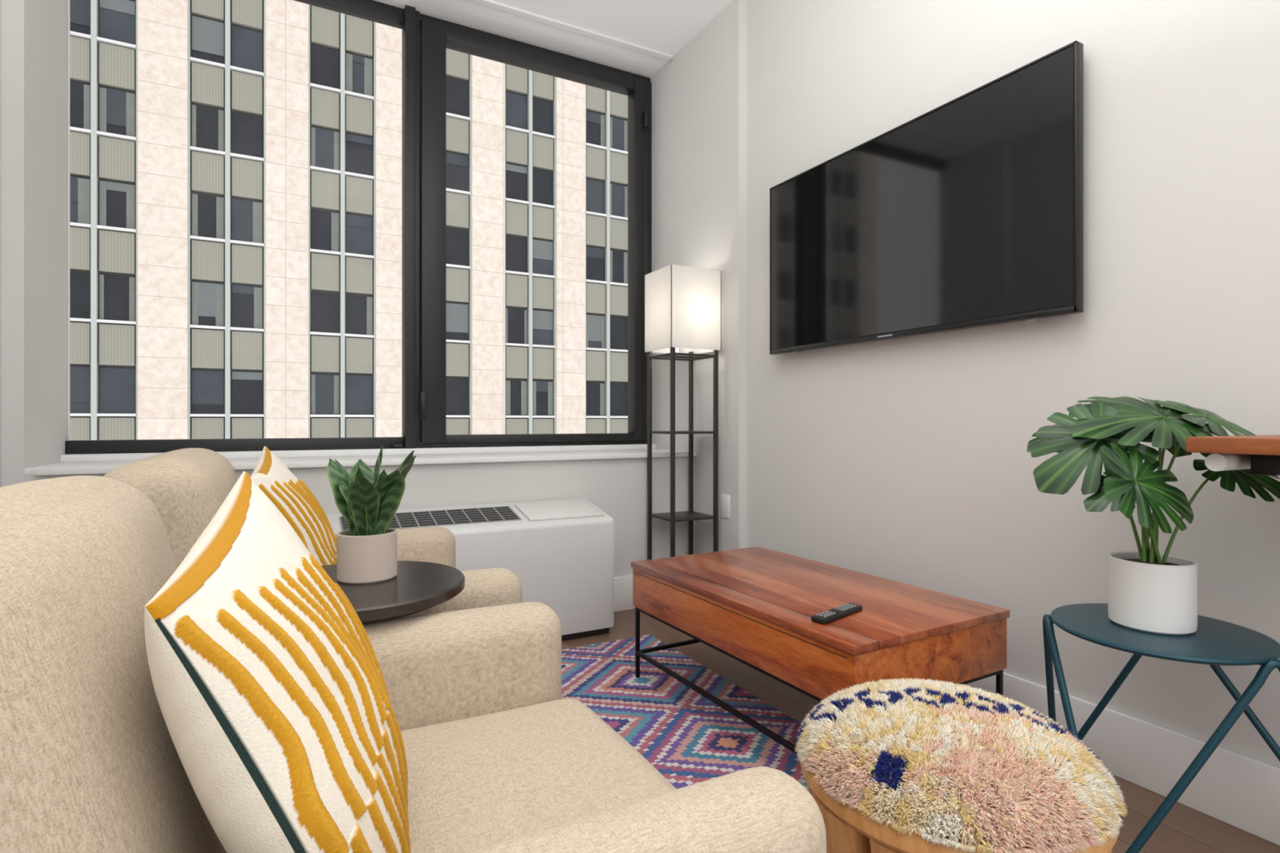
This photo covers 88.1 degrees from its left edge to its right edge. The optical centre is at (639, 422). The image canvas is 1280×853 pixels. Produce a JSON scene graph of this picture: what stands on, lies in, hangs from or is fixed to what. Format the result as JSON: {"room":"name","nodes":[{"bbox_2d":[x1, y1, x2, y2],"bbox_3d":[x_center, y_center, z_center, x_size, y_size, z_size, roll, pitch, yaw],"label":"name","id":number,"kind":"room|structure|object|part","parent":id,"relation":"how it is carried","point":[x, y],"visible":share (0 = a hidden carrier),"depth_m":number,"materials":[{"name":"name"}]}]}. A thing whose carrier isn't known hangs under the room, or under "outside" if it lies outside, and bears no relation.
{"room":"living room","nodes":[
{"label":"living room","id":0,"kind":"room"},
{"bbox_2d":[0,0,1,487],"bbox_3d":[-1.242,-0.585,0.211,0.210,3.170,4.744,0,0,-28],"label":"wall","id":1,"kind":"structure","parent":0,"point":[0,0],"depth_m":2.34,"materials":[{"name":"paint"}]},
{"bbox_2d":[1,0,693,577],"bbox_3d":[-1.211,-0.585,3.245,3.129,3.170,0.576,0,0,-28],"label":"wall","id":2,"kind":"structure","parent":0,"point":[34,104],"depth_m":2.65,"materials":[{"name":"paint"}]},
{"bbox_2d":[66,0,644,443],"bbox_3d":[-1.228,-1.009,3.497,2.798,2.242,0.095,0,0,-28],"label":"window","id":3,"kind":"structure","parent":2,"relation":"in","point":[435,37],"depth_m":3.55,"materials":[{"name":"black metal"}]},
{"bbox_3d":[-1.267,-1.010,3.498,2.730,2.180,0.004,0,0,-28],"label":"pane","id":4,"kind":"part","parent":3,"relation":"part of","materials":[{"name":"clear glass"}]},
{"bbox_2d":[65,0,651,454],"bbox_3d":[-1.201,-1.016,3.511,2.859,2.308,0.115,0,0,-28],"label":"frame","id":5,"kind":"object","parent":2,"relation":"attached to","point":[408,17],"visible":0.87,"depth_m":3.45,"materials":[{"name":"black metal"}]},
{"bbox_2d":[24,444,696,475],"bbox_3d":[-1.085,0.165,3.296,2.859,0.054,0.605,0,0,-28],"label":"sill","id":6,"kind":"structure","parent":2,"relation":"attached to","point":[72,464],"depth_m":3.17,"materials":[{"name":"white paint"}]},
{"bbox_2d":[613,575,635,612],"bbox_3d":[-0.978,0.910,3.034,2.882,0.180,0.016,0,0,-28],"label":"baseboard","id":7,"kind":"structure","parent":2,"relation":"attached to","point":[623,585],"depth_m":3.50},
{"bbox_2d":[373,0,733,78],"bbox_3d":[0.024,-2.245,1.226,3.400,0.150,5.340,0,0,-28],"label":"ceiling","id":8,"kind":"structure","parent":0,"point":[664,26],"depth_m":3.59,"materials":[{"name":"paint"}]},
{"bbox_2d":[467,0,672,60],"bbox_3d":[-1.058,-2.164,3.267,2.820,0.012,0.040,0,0,-28],"label":"ceiling track","id":9,"kind":"object","parent":8,"relation":"attached to","point":[491,3],"visible":1,"depth_m":3.62,"materials":[{"name":"white metal"}]},
{"bbox_2d":[650,0,746,554],"bbox_3d":[0.386,-0.585,3.862,0.271,3.170,0.996,0,0,-28],"label":"wall","id":10,"kind":"structure","parent":0,"point":[699,96],"depth_m":3.59,"materials":[{"name":"paint"}]},
{"bbox_2d":[720,493,729,518],"bbox_3d":[0.445,0.440,3.458,0.007,0.120,0.075,0,0,-28],"label":"wall outlet","id":11,"kind":"object","parent":10,"relation":"attached to","point":[725,499],"visible":1,"depth_m":3.45,"materials":[{"name":"white plastic"}]},
{"bbox_2d":[561,608,1279,852],"bbox_3d":[-0.014,1.060,1.297,3.400,0.120,5.500,0,0,-28],"label":"floor","id":12,"kind":"structure","parent":0,"point":[1184,828],"depth_m":1.77,"materials":[{"name":"brown wood"}]},
{"bbox_2d":[325,497,613,640],"bbox_3d":[-0.733,0.695,2.969,1.212,0.609,0.327,0,0,-28],"label":"air conditioner","id":13,"kind":"object","parent":12,"relation":"on","point":[561,552],"visible":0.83,"depth_m":2.99,"materials":[{"name":"white metal"}]},
{"bbox_2d":[338,506,521,531],"bbox_3d":[-0.902,0.421,2.879,0.736,0.046,0.191,0,0,-28],"label":"grille","id":14,"kind":"object","parent":13,"relation":"attached to","point":[496,514],"depth_m":2.91,"materials":[{"name":"grey plastic"}]},
{"bbox_3d":[-0.386,0.420,3.156,0.360,0.048,0.226,0,0,-28],"label":"control door","id":15,"kind":"part","parent":13,"relation":"part of","materials":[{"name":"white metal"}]},
{"bbox_2d":[644,264,720,559],"bbox_3d":[0.224,0.105,3.506,0.303,1.790,0.280,0,0,-28],"label":"floor lamp","id":16,"kind":"object","parent":12,"relation":"on","point":[682,304],"visible":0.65,"depth_m":3.43,"materials":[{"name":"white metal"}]},
{"bbox_2d":[679,347,685,355],"bbox_3d":[0.224,-0.385,3.506,0.036,0.070,0.036,0,0,-28],"label":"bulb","id":17,"kind":"object","parent":16,"relation":"attached to","point":[681,349],"depth_m":3.49,"materials":[{"name":"white glass"}]},
{"bbox_3d":[0.224,-0.583,3.506,0.303,0.415,0.280,0,0,-28],"label":"lamp shade","id":18,"kind":"part","parent":16,"relation":"part of","materials":[{"name":"white fabric"}]},
{"bbox_2d":[561,634,808,791],"bbox_3d":[-0.146,0.996,1.595,1.750,0.009,2.450,0,0,-28],"label":"rug","id":19,"kind":"object","parent":12,"relation":"on","point":[689,739],"visible":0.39,"depth_m":2.25,"materials":[{"name":"multicoloured fabric"}]},
{"bbox_2d":[102,448,522,617],"bbox_3d":[-0.903,0.531,1.859,1.011,0.920,0.906,0,0,-28],"label":"armchair","id":20,"kind":"object","parent":19,"relation":"on","point":[187,486],"visible":0.14,"depth_m":1.52,"materials":[{"name":"beige fabric"}]},
{"bbox_2d":[102,448,237,567],"bbox_3d":[-1.163,0.372,1.737,0.349,0.601,0.704,0,0,-28],"label":"cushion","id":21,"kind":"object","parent":20,"relation":"on","point":[187,486],"depth_m":1.44,"materials":[{"name":"beige fabric"}]},
{"bbox_2d":[250,446,337,565],"bbox_3d":[-0.908,0.315,1.771,0.241,0.488,0.460,0,0,-28],"label":"throw pillow","id":22,"kind":"object","parent":20,"relation":"on","point":[289,494],"visible":0.4,"depth_m":1.67,"materials":[{"name":"fabric"}]},
{"bbox_3d":[-1.055,0.615,2.212,0.860,0.478,0.140,0,0,-28],"label":"arm","id":23,"kind":"part","parent":20,"relation":"part of","materials":[{"name":"beige fabric"}]},
{"bbox_3d":[-0.693,0.615,1.537,0.860,0.478,0.140,0,0,-28],"label":"arm","id":24,"kind":"part","parent":20,"relation":"part of","materials":[{"name":"beige fabric"}]},
{"bbox_2d":[321,560,464,623],"bbox_3d":[-0.594,0.663,1.384,0.440,0.656,0.440,0,0,-28],"label":"round side table","id":25,"kind":"object","parent":19,"relation":"on","point":[417,587],"visible":0.46,"depth_m":1.32,"materials":[{"name":"black wood"}]},
{"bbox_2d":[326,444,417,584],"bbox_3d":[-0.591,0.193,1.438,0.297,0.284,0.158,0,0,44],"label":"potted snake plant","id":26,"kind":"object","parent":25,"relation":"on","point":[368,500],"visible":1,"depth_m":1.38,"materials":[{"name":"green plant"}]},
{"bbox_3d":[-0.586,0.285,1.422,0.120,0.100,0.120,0,0,-28],"label":"pot","id":27,"kind":"part","parent":26,"relation":"part of","materials":[{"name":"beige ceramic"}]},
{"bbox_2d":[0,475,826,852],"bbox_3d":[-0.400,0.531,0.858,1.011,0.920,0.906,0,0,-28],"label":"armchair","id":28,"kind":"object","parent":19,"relation":"on","point":[497,761],"visible":0.81,"depth_m":0.67,"materials":[{"name":"beige fabric"}]},
{"bbox_2d":[0,475,226,852],"bbox_3d":[-0.660,0.372,0.735,0.349,0.601,0.704,0,0,-28],"label":"cushion","id":29,"kind":"object","parent":28,"relation":"on","point":[91,762],"depth_m":0.57,"materials":[{"name":"beige fabric"}]},
{"bbox_2d":[144,471,410,852],"bbox_3d":[-0.401,0.325,0.776,0.246,0.510,0.478,0,0,-22],"label":"throw pillow","id":30,"kind":"object","parent":28,"relation":"on","point":[268,682],"visible":1,"depth_m":0.61,"materials":[{"name":"fabric"}]},
{"bbox_3d":[-0.552,0.615,1.211,0.860,0.478,0.140,0,0,-28],"label":"arm","id":31,"kind":"part","parent":28,"relation":"part of","materials":[{"name":"beige fabric"}]},
{"bbox_2d":[400,698,675,852],"bbox_3d":[-0.257,0.625,0.934,0.686,0.201,0.647,0,0,-28],"label":"seat cushion","id":32,"kind":"object","parent":28,"relation":"on","point":[482,773],"depth_m":1.01,"materials":[{"name":"beige fabric"}]},
{"bbox_3d":[-0.191,0.615,0.535,0.860,0.478,0.140,0,0,-28],"label":"arm","id":33,"kind":"part","parent":28,"relation":"part of","materials":[{"name":"beige fabric"}]},
{"bbox_2d":[631,546,1009,755],"bbox_3d":[0.518,0.767,2.246,0.665,0.447,1.140,0,0,-28],"label":"coffee table","id":34,"kind":"object","parent":19,"relation":"on","point":[755,606],"visible":0.75,"depth_m":1.94,"materials":[{"name":"brown wood"}]},
{"bbox_3d":[0.518,0.853,2.246,0.638,0.277,1.114,0,0,-28],"label":"metal frame","id":35,"kind":"part","parent":34,"relation":"part of","materials":[{"name":"black metal"}]},
{"bbox_2d":[811,603,862,624],"bbox_3d":[0.553,0.534,1.853,0.200,0.019,0.044,0,0,-42],"label":"remote control","id":36,"kind":"object","parent":34,"relation":"on","point":[834,614],"visible":1,"depth_m":1.83,"materials":[{"name":"plastic"}]},
{"bbox_2d":[794,677,1128,852],"bbox_3d":[0.535,0.748,1.160,0.494,0.487,0.494,0,0,-28],"label":"stool","id":37,"kind":"object","parent":19,"relation":"on","point":[901,765],"visible":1,"depth_m":1.02,"materials":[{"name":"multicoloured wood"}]},
{"bbox_2d":[817,705,1093,846],"bbox_3d":[0.535,0.548,1.160,0.476,0.088,0.476,0,0,-28],"label":"cushion","id":38,"kind":"object","parent":37,"relation":"on","point":[984,775],"depth_m":1.01,"materials":[{"name":"multicoloured fabric"}]},
{"bbox_2d":[1042,603,1279,852],"bbox_3d":[1.185,0.734,1.508,0.431,0.527,0.676,0,0,-28],"label":"accent table","id":39,"kind":"object","parent":12,"relation":"on","point":[1215,642],"visible":0.68,"depth_m":1.44,"materials":[{"name":"metal"}]},
{"bbox_2d":[1026,396,1279,635],"bbox_3d":[1.181,0.201,1.549,0.505,0.536,0.334,0,0,-14],"label":"monstera","id":40,"kind":"object","parent":39,"relation":"on","point":[1149,590],"visible":0.93,"depth_m":1.48,"materials":[{"name":"green plant"}]},
{"bbox_3d":[1.165,0.148,1.538,0.320,0.369,0.177,0,0,-21],"label":"stem","id":41,"kind":"part","parent":40,"relation":"part of","materials":[{"name":"green plant"}]},
{"bbox_2d":[746,0,1279,768],"bbox_3d":[1.665,-0.585,1.530,0.220,3.170,4.324,0,0,-28],"label":"wall","id":42,"kind":"structure","parent":0,"point":[907,460],"depth_m":2.04,"materials":[{"name":"paint"}]},
{"bbox_2d":[769,40,1083,355],"bbox_3d":[0.965,-0.704,2.525,0.075,0.792,1.370,0,0,-28],"label":"wall-mounted television","id":43,"kind":"object","parent":42,"relation":"attached to","point":[967,212],"visible":1,"depth_m":2.30,"materials":[{"name":"plastic"}]},
{"bbox_2d":[964,671,1279,845],"bbox_3d":[1.564,0.910,1.468,0.016,0.180,4.310,0,0,-28],"label":"baseboard","id":44,"kind":"structure","parent":42,"relation":"attached to","point":[1242,792],"depth_m":1.75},
{"bbox_2d":[1186,435,1279,475],"bbox_3d":[1.591,0.215,0.946,0.459,0.370,1.165,0,0,-28],"label":"desk","id":45,"kind":"object","parent":42,"relation":"attached to","point":[1260,454],"visible":1,"depth_m":1.31,"materials":[{"name":"brown wood"}]},
{"bbox_2d":[1107,551,1197,635],"bbox_3d":[1.183,0.392,1.530,0.164,0.154,0.164,0,0,-28],"label":"pot","id":46,"kind":"object","parent":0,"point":[1148,592],"depth_m":1.47,"materials":[{"name":"white ceramic"}]},
{"label":"outside","id":47,"kind":"structure","parent":0,"visible":0},
{"bbox_2d":[70,0,627,439],"bbox_3d":[-4.324,-8.800,32.784,82.500,65.060,1.120,0,0,-28],"label":"office building","id":48,"kind":"structure","parent":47,"point":[236,165],"depth_m":27.12,"materials":[{"name":"stone"}]}
]}

